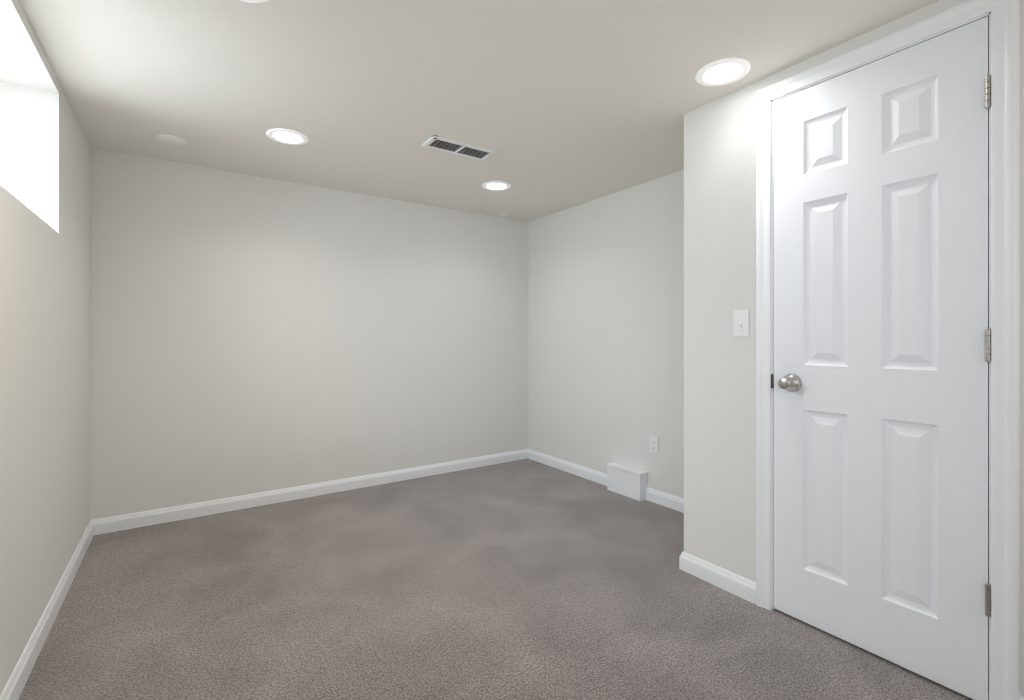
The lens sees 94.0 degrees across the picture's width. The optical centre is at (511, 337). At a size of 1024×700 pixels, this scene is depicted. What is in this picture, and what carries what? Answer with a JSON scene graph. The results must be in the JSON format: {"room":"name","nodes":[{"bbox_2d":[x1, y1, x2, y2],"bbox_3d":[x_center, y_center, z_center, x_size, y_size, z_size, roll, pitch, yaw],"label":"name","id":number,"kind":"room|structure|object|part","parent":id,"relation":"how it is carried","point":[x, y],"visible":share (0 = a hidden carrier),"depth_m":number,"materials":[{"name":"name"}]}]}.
{"room":"empty basement room","nodes":[
{"label":"empty basement room","id":0,"kind":"room"},
{"bbox_2d":[0,0,90,695],"bbox_3d":[-1.164,0.018,0.541,0.450,2.153,5.109,0,0,-34],"label":"wall","id":1,"kind":"structure","parent":0,"point":[45,333],"depth_m":1.85,"materials":[{"name":"white paint"}]},
{"bbox_2d":[0,519,95,699],"bbox_3d":[-0.973,1.053,0.672,0.014,0.084,4.809,0,0,-34],"label":"baseboard","id":2,"kind":"structure","parent":1,"relation":"attached to","point":[13,689],"depth_m":1.73,"materials":[{"name":"white wood"}]},
{"bbox_2d":[91,148,527,519],"bbox_3d":[-1.076,0.018,3.608,3.166,2.153,0.150,0,0,-34],"label":"wall","id":3,"kind":"structure","parent":0,"point":[251,334],"depth_m":3.20,"materials":[{"name":"white paint"}]},
{"bbox_2d":[96,449,527,534],"bbox_3d":[-1.079,1.053,3.506,2.986,0.084,0.014,0,0,-34],"label":"baseboard","id":4,"kind":"structure","parent":3,"relation":"attached to","point":[164,515],"depth_m":3.20,"materials":[{"name":"white wood"}]},
{"bbox_2d":[19,0,937,221],"bbox_3d":[0.141,-1.118,1.437,3.616,0.120,5.109,0,0,-34],"label":"ceiling","id":5,"kind":"structure","parent":0,"point":[559,105],"depth_m":1.96,"materials":[{"name":"white paint"}]},
{"bbox_2d":[155,134,186,145],"bbox_3d":[-1.819,-1.054,2.549,0.140,0.009,0.140,0,0,-34],"label":"cover plate","id":6,"kind":"object","parent":5,"relation":"attached to","point":[170,140],"visible":0.98,"depth_m":2.54,"materials":[{"name":"white plastic"}]},
{"bbox_2d":[240,0,269,2],"bbox_3d":[-0.805,-1.055,1.405,0.202,0.006,0.202,0,0,-34],"label":"recessed light","id":7,"kind":"object","parent":5,"relation":"in","point":[255,1],"visible":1,"depth_m":1.49,"materials":[{"name":"white plastic"}]},
{"bbox_2d":[266,128,308,144],"bbox_3d":[-1.179,-1.055,2.511,0.202,0.006,0.202,0,0,-34],"label":"recessed light","id":8,"kind":"object","parent":5,"relation":"in","point":[271,132],"depth_m":2.50,"materials":[{"name":"white plastic"}]},
{"bbox_3d":[-1.179,-1.057,2.511,0.137,0.002,0.137,0,0,-34],"label":"recessed ceiling light lens","id":9,"kind":"part","parent":8,"relation":"part of","materials":[{"name":"white plastic"}]},
{"bbox_2d":[421,135,496,160],"bbox_3d":[-0.291,-1.053,2.663,0.390,0.010,0.160,0,0,-34],"label":"ceiling vent","id":10,"kind":"object","parent":5,"relation":"in","point":[439,143],"visible":1,"depth_m":2.65,"materials":[{"name":"white metal"}]},
{"bbox_2d":[482,181,510,190],"bbox_3d":[-0.108,-1.055,3.323,0.202,0.006,0.202,0,0,-34],"label":"recessed light","id":11,"kind":"object","parent":5,"relation":"in","point":[484,185],"depth_m":3.31,"materials":[{"name":"white plastic"}]},
{"bbox_3d":[-0.108,-1.057,3.323,0.137,0.002,0.137,0,0,-34],"label":"recessed ceiling light lens","id":12,"kind":"part","parent":11,"relation":"part of","materials":[{"name":"white plastic"}]},
{"bbox_2d":[695,58,750,85],"bbox_3d":[0.839,-1.055,1.903,0.202,0.006,0.202,0,0,-34],"label":"recessed light","id":13,"kind":"object","parent":5,"relation":"in","point":[744,64],"depth_m":1.89,"materials":[{"name":"white plastic"}]},
{"bbox_3d":[0.839,-1.057,1.903,0.137,0.002,0.137,0,0,-34],"label":"recessed ceiling light lens","id":14,"kind":"part","parent":13,"relation":"part of","materials":[{"name":"white plastic"}]},
{"bbox_2d":[18,459,973,699],"bbox_3d":[0.141,1.155,1.437,3.616,0.120,5.109,0,0,-34],"label":"floor","id":15,"kind":"structure","parent":0,"point":[526,579],"depth_m":1.90,"materials":[{"name":"grey carpet"}]},
{"bbox_2d":[606,462,647,500],"bbox_3d":[0.799,1.001,3.339,0.077,0.188,0.314,0,0,-34],"label":"box","id":16,"kind":"object","parent":15,"relation":"on","point":[628,481],"visible":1,"depth_m":3.29,"materials":[{"name":"white"}]},
{"bbox_2d":[528,170,683,498],"bbox_3d":[1.613,0.018,2.355,0.150,2.153,4.959,0,0,-34],"label":"wall","id":17,"kind":"structure","parent":0,"point":[605,330],"depth_m":3.50,"materials":[{"name":"white paint"}]},
{"bbox_2d":[528,449,683,512],"bbox_3d":[0.749,1.053,3.469,0.014,0.084,2.067,0,0,-34],"label":"baseboard","id":18,"kind":"structure","parent":17,"relation":"attached to","point":[655,496],"depth_m":3.65,"materials":[{"name":"white wood"}]},
{"bbox_2d":[650,435,657,453],"bbox_3d":[0.947,0.713,3.187,0.007,0.115,0.070,0,0,-34],"label":"electrical outlet plate","id":19,"kind":"object","parent":17,"relation":"attached to","point":[654,444],"visible":1,"depth_m":3.18,"materials":[{"name":"white plastic"}]},
{"bbox_2d":[651,439,655,450],"bbox_3d":[0.945,0.713,3.185,0.002,0.067,0.034,0,0,-34],"label":"receptacle","id":20,"kind":"object","parent":19,"relation":"attached to","point":[653,441],"depth_m":3.18,"materials":[{"name":"white plastic"}]},
{"bbox_2d":[684,105,705,560],"bbox_3d":[1.109,0.018,2.393,0.639,2.153,0.115,0,0,-34],"label":"wall","id":21,"kind":"structure","parent":0,"point":[695,332],"depth_m":2.21,"materials":[{"name":"white paint"}]},
{"bbox_2d":[706,0,1023,696],"bbox_3d":[1.657,0.018,1.130,0.115,2.153,2.588,0,0,-34],"label":"wall","id":22,"kind":"structure","parent":0,"point":[730,358],"depth_m":2.04,"materials":[{"name":"white paint"}]},
{"bbox_2d":[679,551,755,604],"bbox_3d":[0.907,1.053,2.109,0.014,0.084,0.349,0,0,-34],"label":"baseboard","id":23,"kind":"structure","parent":22,"relation":"attached to","point":[728,581],"depth_m":2.10,"materials":[{"name":"white wood"}]},
{"bbox_2d":[733,309,748,336],"bbox_3d":[0.966,-0.062,2.020,0.019,0.115,0.070,0,0,-34],"label":"switch plate","id":24,"kind":"object","parent":22,"relation":"attached to","point":[740,323],"visible":1,"depth_m":2.02,"materials":[{"name":"white plastic"}]},
{"bbox_2d":[774,16,990,699],"bbox_3d":[1.216,0.068,1.646,0.101,2.030,0.632,0,0,-34],"label":"door","id":25,"kind":"structure","parent":22,"relation":"in","point":[881,364],"depth_m":1.61,"materials":[{"name":"white wood"}]},
{"bbox_3d":[1.062,0.174,1.839,0.066,0.070,0.070,0,0,-34],"label":"door knob","id":26,"kind":"part","parent":25,"relation":"part of","materials":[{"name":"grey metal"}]},
{"bbox_3d":[1.398,0.023,1.399,0.013,1.592,0.017,0,0,-34],"label":"door hinges","id":27,"kind":"part","parent":25,"relation":"part of","materials":[{"name":"silver metal"}]},
{"bbox_2d":[756,0,1019,699],"bbox_3d":[1.264,0.042,1.687,0.132,2.107,0.750,0,0,-34],"label":"door frame","id":28,"kind":"structure","parent":22,"relation":"attached to","point":[1005,349],"depth_m":1.38,"materials":[{"name":"white wood"}]},
{"bbox_2d":[771,374,773,387],"bbox_3d":[1.058,0.174,1.926,0.034,0.056,0.007,0,0,-34],"label":"strike plate","id":29,"kind":"object","parent":28,"relation":"attached to","point":[772,380],"depth_m":1.92,"materials":[{"name":"grey metal"}]}
]}

